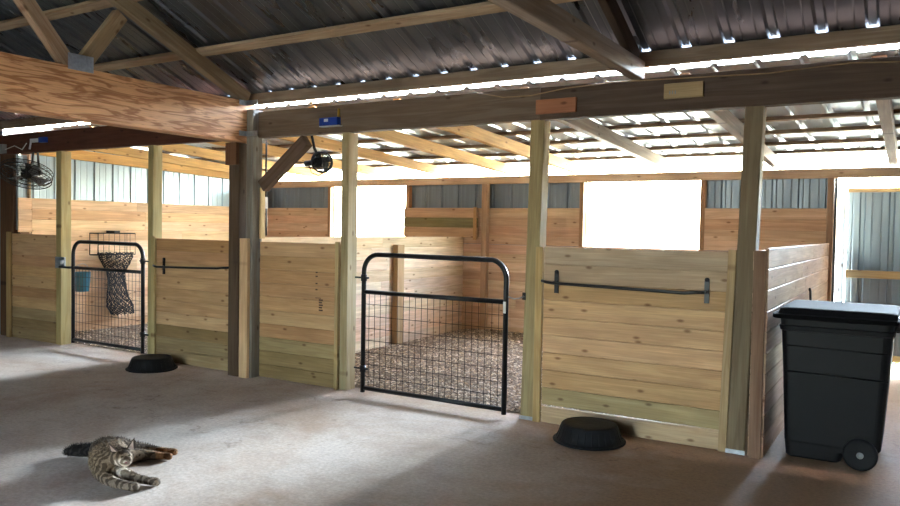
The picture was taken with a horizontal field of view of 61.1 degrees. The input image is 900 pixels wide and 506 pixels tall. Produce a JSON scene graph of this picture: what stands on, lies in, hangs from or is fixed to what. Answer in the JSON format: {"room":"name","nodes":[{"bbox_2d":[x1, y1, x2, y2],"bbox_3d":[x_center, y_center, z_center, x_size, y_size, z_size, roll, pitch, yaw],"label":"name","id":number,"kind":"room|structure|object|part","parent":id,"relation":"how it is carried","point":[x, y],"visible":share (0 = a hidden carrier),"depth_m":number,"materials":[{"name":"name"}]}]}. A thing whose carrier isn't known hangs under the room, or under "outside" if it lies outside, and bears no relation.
{"room":"farm building","nodes":[
{"label":"farm building","id":0,"kind":"room"},
{"bbox_2d":[0,130,2,333],"bbox_3d":[-10.954,-1.441,7.625,5.322,5.150,10.500,2,2,31],"label":"wall","id":1,"kind":"structure","parent":0,"point":[1,131],"depth_m":10.54,"materials":[{"name":"brown wood"}]},
{"bbox_2d":[75,264,90,291],"bbox_3d":[-5.187,0.345,10.754,0.230,0.394,0.237,2,2,31],"label":"bucket","id":2,"kind":"object","parent":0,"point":[88,274],"visible":0.64,"depth_m":10.68,"materials":[{"name":"teal plastic"}]},
{"bbox_2d":[16,150,228,331],"bbox_3d":[-4.579,-0.210,12.017,0.112,2.620,4.450,2,2,31],"label":"wall","id":3,"kind":"structure","parent":0,"point":[109,192],"depth_m":11.36,"materials":[{"name":"brown wood"}]},
{"bbox_2d":[20,154,30,233],"bbox_3d":[-5.735,-0.163,10.304,0.220,2.595,0.022,2,2,31],"label":"trim","id":4,"kind":"structure","parent":3,"relation":"attached to","point":[28,155],"depth_m":10.23,"materials":[{"name":"brown wood"}]},
{"bbox_2d":[89,230,135,255],"bbox_3d":[-4.937,-0.149,11.167,0.207,0.357,0.618,2,2,31],"label":"rack","id":5,"kind":"object","parent":3,"relation":"attached to","point":[107,231],"visible":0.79,"depth_m":11.05,"materials":[{"name":"black metal"}]},
{"bbox_2d":[97,252,133,316],"bbox_3d":[-4.896,0.471,11.200,0.252,0.968,0.574,2,2,31],"label":"net","id":6,"kind":"object","parent":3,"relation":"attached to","point":[116,262],"visible":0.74,"depth_m":11.16,"materials":[{"name":"black fabric"}]},
{"bbox_2d":[0,334,899,505],"bbox_3d":[-3.310,1.376,4.264,22.000,0.001,16.420,2,2,31],"label":"floor","id":7,"kind":"structure","parent":0,"point":[256,441],"depth_m":5.28,"materials":[{"name":"concrete"}]},
{"bbox_2d":[0,154,20,335],"bbox_3d":[-5.979,-0.101,10.407,0.320,2.460,0.140,2,2,31],"label":"wooden post","id":8,"kind":"object","parent":7,"relation":"on","point":[7,190],"visible":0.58,"depth_m":10.36,"materials":[{"name":"brown wood"}]},
{"bbox_2d":[0,126,220,154],"bbox_3d":[-6.010,-1.459,10.313,8.920,0.260,0.100,2,2,31],"label":"ceiling beam","id":9,"kind":"structure","parent":8,"relation":"on","point":[101,137],"depth_m":9.26,"materials":[{"name":"brown wood"}]},
{"bbox_2d":[0,143,26,153],"bbox_3d":[-5.813,-1.389,10.100,0.722,0.120,0.059,2,2,31],"label":"junction box","id":10,"kind":"object","parent":9,"relation":"attached to","point":[3,147],"visible":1,"depth_m":10.17,"materials":[{"name":"grey plastic"}]},
{"bbox_2d":[0,152,53,189],"bbox_3d":[-5.356,-1.059,9.643,0.616,0.488,0.608,2,2,31],"label":"fan","id":11,"kind":"object","parent":9,"relation":"hanging from","point":[27,171],"visible":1,"depth_m":9.61,"materials":[{"name":"black metal"}]},
{"bbox_3d":[-5.359,-1.034,9.664,0.157,0.180,0.167,2,2,31],"label":"motor","id":12,"kind":"part","parent":11,"relation":"part of","materials":[{"name":"black metal"}]},
{"bbox_3d":[-5.289,-1.139,9.680,0.141,0.328,0.465,0,2,-32],"label":"mounting arm","id":13,"kind":"part","parent":11,"relation":"part of"},
{"bbox_2d":[29,137,47,148],"bbox_3d":[-5.299,-1.408,9.792,0.381,0.144,0.048,2,2,31],"label":"outlet box","id":14,"kind":"object","parent":9,"relation":"attached to","point":[39,139],"visible":1,"depth_m":9.74,"materials":[{"name":"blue plastic"}]},
{"bbox_2d":[36,131,279,180],"bbox_3d":[-4.269,-1.453,11.940,0.045,0.382,4.478,2,2,31],"label":"rafter","id":15,"kind":"object","parent":9,"relation":"on","point":[129,152],"visible":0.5,"depth_m":11.87,"materials":[{"name":"brown wood"}]},
{"bbox_2d":[90,126,328,179],"bbox_3d":[-3.287,-1.417,11.342,0.045,0.382,4.478,2,2,31],"label":"rafter","id":16,"kind":"object","parent":9,"relation":"on","point":[184,149],"visible":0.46,"depth_m":11.06,"materials":[{"name":"brown wood"}]},
{"bbox_2d":[205,141,386,178],"bbox_3d":[-2.220,-1.378,10.691,0.045,0.382,4.478,2,2,31],"label":"rafter","id":17,"kind":"object","parent":9,"relation":"on","point":[272,150],"visible":0.35,"depth_m":11.35,"materials":[{"name":"brown wood"}]},
{"bbox_2d":[278,135,447,176],"bbox_3d":[-1.213,-1.341,10.078,0.045,0.382,4.478,2,2,31],"label":"rafter","id":18,"kind":"object","parent":9,"relation":"on","point":[320,142],"visible":0.42,"depth_m":10.48,"materials":[{"name":"brown wood"}]},
{"bbox_2d":[6,232,55,343],"bbox_3d":[-5.508,0.440,10.031,1.090,1.420,0.063,2,2,31],"label":"panel","id":19,"kind":"object","parent":7,"relation":"on","point":[31,278],"visible":1,"depth_m":10.04,"materials":[{"name":"brown wood"}]},
{"bbox_2d":[56,151,70,344],"bbox_3d":[-4.940,-0.062,9.750,0.110,2.460,0.140,2,2,31],"label":"wooden post","id":20,"kind":"object","parent":7,"relation":"on","point":[63,158],"visible":1,"depth_m":9.71,"materials":[{"name":"beige wood"}]},
{"bbox_2d":[55,257,70,268],"bbox_3d":[-4.867,0.125,9.592,0.382,0.140,0.054,2,2,34],"label":"latch","id":21,"kind":"object","parent":20,"relation":"attached to","point":[60,262],"visible":1,"depth_m":9.60,"materials":[{"name":"metal"}]},
{"bbox_3d":[-4.934,0.122,9.655,0.200,0.140,0.016,2,2,31],"label":"plate","id":22,"kind":"part","parent":21,"relation":"part of","materials":[{"name":"metal"}]},
{"bbox_3d":[-4.896,0.114,9.601,0.070,0.070,0.035,2,2,31],"label":"knob","id":23,"kind":"part","parent":21,"relation":"part of","materials":[{"name":"metal"}]},
{"bbox_2d":[75,322,147,353],"bbox_3d":[-2.768,1.117,11.001,4.160,0.090,4.168,2,2,31],"label":"bedding","id":24,"kind":"object","parent":7,"relation":"on","point":[89,336],"visible":0.08,"depth_m":10.22,"materials":[{"name":"brown wood"}]},
{"bbox_2d":[62,435,177,491],"bbox_3d":[-2.158,1.244,4.791,0.767,0.262,0.838,1,2,-10],"label":"cat","id":25,"kind":"object","parent":7,"relation":"on","point":[109,457],"visible":1,"depth_m":4.59},
{"bbox_2d":[125,354,177,372],"bbox_3d":[-3.209,1.181,8.206,0.530,0.135,0.530,2,2,31],"label":"pan","id":26,"kind":"object","parent":7,"relation":"on","point":[146,363],"visible":1,"depth_m":8.04,"materials":[{"name":"black rubber"}]},
{"bbox_2d":[147,145,161,353],"bbox_3d":[-3.411,-0.005,8.812,0.090,2.460,0.130,2,2,31],"label":"wooden post","id":27,"kind":"object","parent":7,"relation":"on","point":[154,151],"visible":0.46,"depth_m":8.76,"materials":[{"name":"beige wood"}]},
{"bbox_2d":[71,240,148,353],"bbox_3d":[-4.081,0.498,9.115,1.467,1.282,0.056,2,2,31],"label":"gate","id":28,"kind":"object","parent":27,"relation":"attached to","point":[142,260],"visible":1,"depth_m":9.10,"materials":[{"name":"metal"}]},
{"bbox_3d":[-4.109,0.201,9.126,1.315,0.040,0.040,2,2,31],"label":"rail","id":29,"kind":"part","parent":28,"relation":"part of","materials":[{"name":"black metal"}]},
{"bbox_3d":[-4.124,1.097,9.155,1.315,0.040,0.040,2,2,31],"label":"rail","id":30,"kind":"part","parent":28,"relation":"part of","materials":[{"name":"black metal"}]},
{"bbox_2d":[151,236,228,370],"bbox_3d":[-2.830,0.538,8.399,1.355,1.420,0.063,2,2,31],"label":"panel","id":31,"kind":"object","parent":7,"relation":"on","point":[189,307],"visible":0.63,"depth_m":8.42,"materials":[{"name":"brown wood"}]},
{"bbox_2d":[152,258,228,273],"bbox_3d":[-2.827,0.145,8.320,1.227,0.222,0.105,2,2,31],"label":"bar","id":32,"kind":"object","parent":31,"relation":"attached to","point":[163,266],"visible":0.65,"depth_m":8.33,"materials":[{"name":"black metal"}]},
{"bbox_2d":[228,143,246,376],"bbox_3d":[-2.200,0.072,7.929,0.150,2.405,0.140,2,2,31],"label":"wooden post","id":33,"kind":"object","parent":7,"relation":"on","point":[237,173],"visible":0.69,"depth_m":7.87,"materials":[{"name":"brown wood"}]},
{"bbox_2d":[225,142,238,164],"bbox_3d":[-2.231,-1.016,7.812,0.160,0.225,0.045,2,2,31],"label":"block","id":34,"kind":"object","parent":33,"relation":"attached to","point":[231,149],"visible":1,"depth_m":7.78,"materials":[{"name":"brown wood"}]},
{"bbox_2d":[239,238,249,378],"bbox_3d":[-2.106,0.565,7.806,0.115,1.430,0.040,2,2,31],"label":"plank","id":35,"kind":"object","parent":7,"relation":"on","point":[244,263],"visible":1,"depth_m":7.78,"materials":[{"name":"brown wood"}]},
{"bbox_2d":[239,99,262,377],"bbox_3d":[-2.018,-0.133,7.790,0.158,2.830,0.240,2,2,31],"label":"wooden post","id":36,"kind":"object","parent":7,"relation":"on","point":[254,143],"depth_m":7.79,"materials":[{"name":"brown wood"}]},
{"bbox_2d":[0,51,253,143],"bbox_3d":[-4.700,-1.249,3.642,0.170,0.420,10.010,2,2,31],"label":"ceiling beam","id":37,"kind":"structure","parent":36,"relation":"on","point":[28,85],"depth_m":6.50,"materials":[{"name":"brown wood"}]},
{"bbox_2d":[13,0,69,64],"bbox_3d":[-3.270,-1.910,5.919,0.080,0.857,0.742,2,2,31],"label":"strut","id":38,"kind":"object","parent":37,"relation":"on","point":[32,12],"visible":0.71,"depth_m":6.00,"materials":[{"name":"brown wood"}]},
{"bbox_2d":[68,52,93,72],"bbox_3d":[-3.010,-1.550,6.219,0.006,0.130,0.220,2,2,31],"label":"plate","id":39,"kind":"object","parent":37,"relation":"attached to","point":[78,62],"visible":1,"depth_m":6.21,"materials":[{"name":"metal"}]},
{"bbox_2d":[79,9,126,62],"bbox_3d":[-2.952,-1.802,6.447,0.080,0.570,0.457,2,2,31],"label":"strut","id":40,"kind":"object","parent":37,"relation":"on","point":[115,20],"visible":0.81,"depth_m":6.44,"materials":[{"name":"brown wood"}]},
{"bbox_2d":[106,0,250,100],"bbox_3d":[-3.358,-2.594,5.676,0.090,2.239,4.981,2,2,31],"label":"rafter","id":41,"kind":"object","parent":37,"relation":"on","point":[137,13],"visible":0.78,"depth_m":7.06,"materials":[{"name":"brown wood"}]},
{"bbox_3d":[-2.037,-1.211,7.694,0.157,0.050,0.098,2,2,31],"label":"steel plate","id":42,"kind":"part","parent":36,"relation":"part of","materials":[{"name":"grey metal"}]},
{"bbox_3d":[-2.034,-1.366,7.689,0.157,0.360,0.098,2,2,31],"label":"beam bracket","id":43,"kind":"part","parent":36,"relation":"part of","materials":[{"name":"grey metal"}]},
{"bbox_3d":[-2.031,-1.521,7.684,0.157,0.050,0.098,2,2,31],"label":"steel plate","id":44,"kind":"part","parent":36,"relation":"part of","materials":[{"name":"grey metal"}]},
{"bbox_2d":[265,140,267,235],"bbox_3d":[-1.938,-0.677,7.936,0.093,0.990,0.045,2,2,31],"label":"wall post","id":45,"kind":"object","parent":36,"relation":"attached to","point":[266,197],"visible":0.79,"depth_m":7.91,"materials":[{"name":"brown wood"}]},
{"bbox_2d":[258,135,311,191],"bbox_3d":[-1.661,-0.893,7.660,0.660,0.544,0.085,2,2,31],"label":"knee brace","id":46,"kind":"object","parent":36,"relation":"attached to","point":[302,144],"visible":1,"depth_m":7.62,"materials":[{"name":"brown wood"}]},
{"bbox_2d":[259,242,340,389],"bbox_3d":[-1.514,0.587,7.596,1.060,1.420,0.063,2,2,31],"label":"panel","id":47,"kind":"object","parent":7,"relation":"on","point":[299,331],"visible":1,"depth_m":7.58,"materials":[{"name":"brown wood"}]},
{"bbox_2d":[259,188,264,238],"bbox_3d":[-1.933,-0.409,7.848,0.025,0.520,0.060,2,2,31],"label":"trim strip","id":48,"kind":"object","parent":47,"relation":"on","point":[262,193],"visible":0.85,"depth_m":7.83,"materials":[{"name":"brown wood"}]},
{"bbox_2d":[339,132,357,390],"bbox_3d":[-0.976,0.084,7.334,0.090,2.460,0.140,2,2,31],"label":"wooden post","id":49,"kind":"object","parent":7,"relation":"on","point":[349,140],"visible":1,"depth_m":7.29,"materials":[{"name":"beige wood"}]},
{"bbox_2d":[258,87,541,138],"bbox_3d":[-0.590,-1.259,7.010,3.140,0.260,0.100,2,2,31],"label":"ceiling beam","id":50,"kind":"structure","parent":49,"relation":"on","point":[469,109],"depth_m":6.82,"materials":[{"name":"brown wood"}]},
{"bbox_2d":[304,136,332,175],"bbox_3d":[-1.306,-0.963,7.527,0.310,0.399,0.175,1,2,8],"label":"fan","id":51,"kind":"object","parent":50,"relation":"hanging from","point":[317,162],"visible":1,"depth_m":7.50,"materials":[{"name":"black metal"}]},
{"bbox_3d":[-1.332,-1.052,7.538,0.086,0.222,0.067,2,2,31],"label":"mounting arm","id":52,"kind":"part","parent":51,"relation":"part of"},
{"bbox_2d":[319,117,341,127],"bbox_3d":[-1.135,-1.244,7.251,0.240,0.085,0.056,2,2,31],"label":"box","id":53,"kind":"object","parent":50,"relation":"attached to","point":[330,121],"visible":1,"depth_m":7.23,"materials":[{"name":"plastic"}]},
{"bbox_2d":[309,106,515,175],"bbox_3d":[-0.215,-1.304,9.469,0.075,0.382,4.478,2,2,31],"label":"rafter","id":54,"kind":"object","parent":50,"relation":"on","point":[395,137],"visible":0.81,"depth_m":9.55,"materials":[{"name":"brown wood"}]},
{"bbox_2d":[393,99,580,173],"bbox_3d":[0.664,-1.271,8.933,0.075,0.382,4.478,2,2,31],"label":"rafter","id":55,"kind":"object","parent":50,"relation":"on","point":[471,132],"visible":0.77,"depth_m":8.80,"materials":[{"name":"brown wood"}]},
{"bbox_2d":[162,109,899,153],"bbox_3d":[1.958,-1.317,7.938,17.000,0.040,0.076,2,2,31],"label":"purlin","id":56,"kind":"object","parent":55,"relation":"on","point":[896,111],"visible":0.47,"depth_m":7.76,"materials":[{"name":"brown wood"}]},
{"bbox_2d":[194,124,899,160],"bbox_3d":[2.327,-1.291,8.545,17.000,0.040,0.076,2,2,31],"label":"purlin","id":57,"kind":"object","parent":55,"relation":"on","point":[897,126],"visible":0.47,"depth_m":8.39,"materials":[{"name":"brown wood"}]},
{"bbox_2d":[262,146,899,170],"bbox_3d":[3.039,-1.242,9.717,17.000,0.040,0.076,2,2,31],"label":"purlin","id":58,"kind":"object","parent":55,"relation":"on","point":[864,149],"visible":0.47,"depth_m":9.66,"materials":[{"name":"brown wood"}]},
{"bbox_2d":[296,137,899,163],"bbox_3d":[2.706,-1.265,9.169,17.000,0.040,0.076,2,2,31],"label":"purlin","id":59,"kind":"object","parent":55,"relation":"on","point":[879,139],"visible":0.47,"depth_m":9.03,"materials":[{"name":"brown wood"}]},
{"bbox_2d":[520,87,672,171],"bbox_3d":[1.774,-1.230,8.257,0.075,0.382,4.478,2,2,31],"label":"rafter","id":60,"kind":"object","parent":50,"relation":"on","point":[589,127],"visible":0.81,"depth_m":8.30,"materials":[{"name":"brown wood"}]},
{"bbox_2d":[354,252,508,414],"bbox_3d":[-0.208,0.664,6.722,1.602,1.307,0.057,2,2,32],"label":"gate","id":61,"kind":"object","parent":49,"relation":"attached to","point":[505,301],"visible":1,"depth_m":6.66,"materials":[{"name":"metal"}]},
{"bbox_3d":[-0.184,1.278,6.725,1.450,0.040,0.040,2,2,31],"label":"rail","id":62,"kind":"part","parent":61,"relation":"part of","materials":[{"name":"black metal"}]},
{"bbox_3d":[-0.169,0.383,6.696,1.450,0.040,0.040,2,2,31],"label":"rail","id":63,"kind":"part","parent":61,"relation":"part of","materials":[{"name":"black metal"}]},
{"bbox_2d":[508,292,525,299],"bbox_3d":[0.552,0.355,6.274,0.147,0.060,0.045,1,2,5],"label":"latch","id":64,"kind":"object","parent":61,"relation":"attached to","point":[523,297],"visible":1,"depth_m":6.27,"materials":[{"name":"metal"}]},
{"bbox_2d":[262,237,462,352],"bbox_3d":[-0.958,0.513,9.816,0.097,1.442,4.260,2,2,31],"label":"wall","id":65,"kind":"structure","parent":7,"relation":"on","point":[422,276],"depth_m":10.41,"materials":[{"name":"brown wood"}]},
{"bbox_2d":[479,184,489,329],"bbox_3d":[0.516,0.091,11.368,0.090,2.235,0.090,2,2,31],"label":"wall post","id":66,"kind":"object","parent":7,"relation":"on","point":[485,187],"visible":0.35,"depth_m":11.33,"materials":[{"name":"brown wood"}]},
{"bbox_2d":[355,328,674,423],"bbox_3d":[1.183,1.263,8.582,4.890,0.097,4.186,2,2,31],"label":"bedding","id":67,"kind":"object","parent":7,"relation":"on","point":[515,339],"visible":0.23,"depth_m":8.35,"materials":[{"name":"brown wood"}]},
{"bbox_2d":[392,245,404,343],"bbox_3d":[-0.686,0.545,10.085,0.085,1.310,0.150,2,2,31],"label":"post","id":68,"kind":"object","parent":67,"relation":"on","point":[398,263],"visible":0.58,"depth_m":10.04,"materials":[{"name":"brown wood"}]},
{"bbox_2d":[519,120,550,420],"bbox_3d":[0.701,0.147,6.301,0.169,2.462,0.138,2,2,31],"label":"wooden post","id":69,"kind":"object","parent":7,"relation":"on","point":[540,129],"visible":0.9,"depth_m":6.25,"materials":[{"name":"wood"}]},
{"bbox_3d":[0.629,1.361,6.295,0.128,0.030,0.006,2,2,31],"label":"plate","id":70,"kind":"part","parent":69,"relation":"part of","materials":[{"name":"metal"}]},
{"bbox_2d":[553,417,625,450],"bbox_3d":[1.038,1.334,5.687,0.541,0.138,0.541,2,2,31],"label":"pan","id":71,"kind":"object","parent":7,"relation":"on","point":[580,433],"visible":1,"depth_m":5.52,"materials":[{"name":"black rubber"}]},
{"bbox_2d":[532,247,736,451],"bbox_3d":[1.365,0.682,5.841,1.556,1.459,0.063,2,2,31],"label":"panel","id":72,"kind":"object","parent":7,"relation":"on","point":[663,357],"visible":0.97,"depth_m":5.80,"materials":[{"name":"brown wood"}]},
{"bbox_2d":[541,270,709,303],"bbox_3d":[1.296,0.250,5.806,1.297,0.193,0.105,2,2,31],"label":"bar","id":73,"kind":"object","parent":72,"relation":"attached to","point":[556,283],"visible":1,"depth_m":5.72,"materials":[{"name":"black metal"}]},
{"bbox_2d":[725,106,766,455],"bbox_3d":[2.104,0.199,5.423,0.187,2.463,0.138,2,2,31],"label":"wooden post","id":74,"kind":"object","parent":7,"relation":"on","point":[755,116],"visible":0.96,"depth_m":5.37,"materials":[{"name":"wood"}]},
{"bbox_2d":[540,56,899,120],"bbox_3d":[4.430,-1.069,3.950,8.615,0.260,0.100,2,2,31],"label":"ceiling beam","id":75,"kind":"structure","parent":74,"relation":"on","point":[853,82],"depth_m":5.33,"materials":[{"name":"brown wood"}]},
{"bbox_2d":[536,97,576,114],"bbox_3d":[0.843,-1.169,6.061,0.340,0.115,0.028,2,2,31],"label":"wood block","id":76,"kind":"object","parent":75,"relation":"attached to","point":[557,105],"visible":1,"depth_m":6.04,"materials":[{"name":"brown wood"}]},
{"bbox_2d":[488,0,644,79],"bbox_3d":[-1.165,-1.282,1.519,0.090,0.140,9.970,2,2,31],"label":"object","id":77,"kind":"structure","parent":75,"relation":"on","point":[545,15],"depth_m":4.61,"materials":[{"name":"brown wood"}]},
{"bbox_2d":[597,0,639,57],"bbox_3d":[0.116,-2.466,3.559,0.060,2.239,4.981,2,2,31],"label":"rafter","id":78,"kind":"object","parent":77,"relation":"attached to","point":[611,9],"visible":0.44,"depth_m":5.33,"materials":[{"name":"brown wood"}]},
{"bbox_2d":[0,0,141,31],"bbox_3d":[-2.026,-2.191,6.155,22.000,0.072,0.104,2,2,31],"label":"purlin","id":79,"kind":"structure","parent":78,"relation":"on","point":[91,5],"depth_m":7.08,"materials":[{"name":"brown wood"}]},
{"bbox_2d":[94,0,579,71],"bbox_3d":[-1.641,-1.883,6.806,22.000,0.072,0.104,2,2,31],"label":"purlin","id":80,"kind":"structure","parent":78,"relation":"on","point":[483,8],"depth_m":6.41,"materials":[{"name":"brown wood"}]},
{"bbox_2d":[664,81,703,98],"bbox_3d":[1.697,-1.183,5.539,0.280,0.110,0.030,2,2,31],"label":"wood block","id":81,"kind":"object","parent":75,"relation":"attached to","point":[696,88],"visible":1,"depth_m":5.52,"materials":[{"name":"brown wood"}]},
{"bbox_2d":[477,61,899,97],"bbox_3d":[2.019,-1.256,5.352,4.201,0.069,0.008,2,2,31],"label":"power cable","id":82,"kind":"object","parent":75,"relation":"attached to","point":[876,61],"visible":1,"depth_m":5.47,"materials":[{"name":"plastic"}]},
{"bbox_2d":[679,73,779,168],"bbox_3d":[2.901,-1.189,7.570,0.075,0.382,4.478,2,2,31],"label":"rafter","id":83,"kind":"object","parent":75,"relation":"on","point":[726,119],"visible":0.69,"depth_m":7.14,"materials":[{"name":"brown wood"}]},
{"bbox_2d":[871,55,898,166],"bbox_3d":[3.976,-1.149,6.915,0.090,0.382,4.478,2,2,31],"label":"rafter","id":84,"kind":"object","parent":75,"relation":"on","point":[884,107],"visible":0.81,"depth_m":6.71,"materials":[{"name":"brown wood"}]},
{"bbox_3d":[2.026,1.414,5.420,0.131,0.030,0.006,2,2,31],"label":"plate","id":85,"kind":"part","parent":74,"relation":"part of","materials":[{"name":"metal"}]},
{"bbox_2d":[747,243,828,458],"bbox_3d":[3.271,0.659,7.155,0.102,1.468,4.343,2,2,31],"label":"wall","id":86,"kind":"structure","parent":7,"relation":"on","point":[781,275],"depth_m":5.53,"materials":[{"name":"brown wood"}]},
{"bbox_2d":[808,288,811,299],"bbox_3d":[3.479,0.861,7.390,0.029,1.056,0.137,2,2,31],"label":"rod","id":87,"kind":"object","parent":86,"relation":"attached to","point":[809,289],"visible":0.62,"depth_m":7.38,"materials":[{"name":"metal"}]},
{"bbox_2d":[826,178,834,300],"bbox_3d":[4.456,0.236,8.979,0.070,2.235,0.090,2,2,31],"label":"wall post","id":88,"kind":"object","parent":7,"relation":"on","point":[831,181],"visible":0.54,"depth_m":8.92,"materials":[{"name":"brown wood"}]},
{"bbox_2d":[773,300,899,470],"bbox_3d":[2.789,0.908,5.453,0.816,1.064,0.840,2,2,31],"label":"bin","id":89,"kind":"object","parent":7,"relation":"on","point":[838,356],"visible":1,"depth_m":5.16,"materials":[{"name":"black plastic"}]},
{"bbox_3d":[2.780,0.415,5.447,0.775,0.079,0.840,2,2,31],"label":"bin lid","id":90,"kind":"part","parent":89,"relation":"part of","materials":[{"name":"black plastic"}]},
{"bbox_2d":[0,0,899,120],"bbox_3d":[-2.542,-2.651,5.281,22.000,2.213,5.108,2,2,31],"label":"ceiling","id":91,"kind":"structure","parent":0,"point":[501,39],"depth_m":6.38,"materials":[{"name":"grey metal"}]},
{"bbox_2d":[0,24,899,129],"bbox_3d":[-1.266,-1.563,7.439,22.000,0.115,0.040,2,2,31],"label":"roof beam","id":92,"kind":"structure","parent":91,"relation":"attached to","point":[881,35],"depth_m":6.04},
{"bbox_2d":[3,47,899,173],"bbox_3d":[2.146,-1.336,8.246,17.000,0.282,4.744,2,2,31],"label":"ceiling","id":93,"kind":"structure","parent":0,"point":[858,106],"depth_m":8.16,"materials":[{"name":"white metal"}]},
{"bbox_2d":[266,167,899,332],"bbox_3d":[3.445,0.136,9.697,16.200,2.352,0.108,2,2,31],"label":"wall","id":94,"kind":"structure","parent":0,"point":[794,201],"depth_m":11.08,"materials":[{"name":"brown wood"}]},
{"bbox_2d":[327,186,411,236],"bbox_3d":[-1.352,-0.638,12.583,1.670,0.920,0.105,2,2,31],"label":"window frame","id":95,"kind":"structure","parent":94,"relation":"in","point":[408,188],"depth_m":12.96,"materials":[{"name":"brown wood"}]},
{"bbox_2d":[404,207,477,239],"bbox_3d":[-0.162,-0.461,11.749,1.330,0.490,0.055,2,2,31],"label":"panel","id":96,"kind":"object","parent":94,"relation":"attached to","point":[465,220],"visible":1,"depth_m":11.72,"materials":[{"name":"brown wood"}]},
{"bbox_2d":[579,180,706,250],"bbox_3d":[2.544,-0.495,10.209,1.700,0.920,0.105,2,2,31],"label":"window","id":97,"kind":"structure","parent":94,"relation":"in","point":[703,193],"depth_m":10.17,"materials":[{"name":"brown wood"}]},
{"bbox_2d":[835,187,899,362],"bbox_3d":[5.506,0.313,8.617,2.047,2.140,0.089,2,2,31],"label":"door","id":98,"kind":"structure","parent":94,"relation":"in","point":[872,271],"depth_m":8.97,"materials":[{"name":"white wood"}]},
{"bbox_3d":[5.547,0.275,8.589,1.950,0.090,0.035,2,2,31],"label":"rail","id":99,"kind":"part","parent":98,"relation":"part of","materials":[{"name":"brown wood"}]},
{"bbox_3d":[5.564,-0.715,8.557,1.950,0.050,0.035,2,2,31],"label":"rail","id":100,"kind":"part","parent":98,"relation":"part of","materials":[{"name":"brown wood"}]},
{"bbox_3d":[5.531,1.244,8.620,1.950,0.070,0.035,2,2,31],"label":"rail","id":101,"kind":"part","parent":98,"relation":"part of","materials":[{"name":"brown wood"}]},
{"bbox_2d":[598,246,899,372],"bbox_3d":[2.931,1.501,4.899,120.000,0.001,140.000,2,2,31],"label":"ground","id":102,"kind":"structure","parent":0,"point":[894,368],"depth_m":24.25,"materials":[{"name":"white"}]}
]}

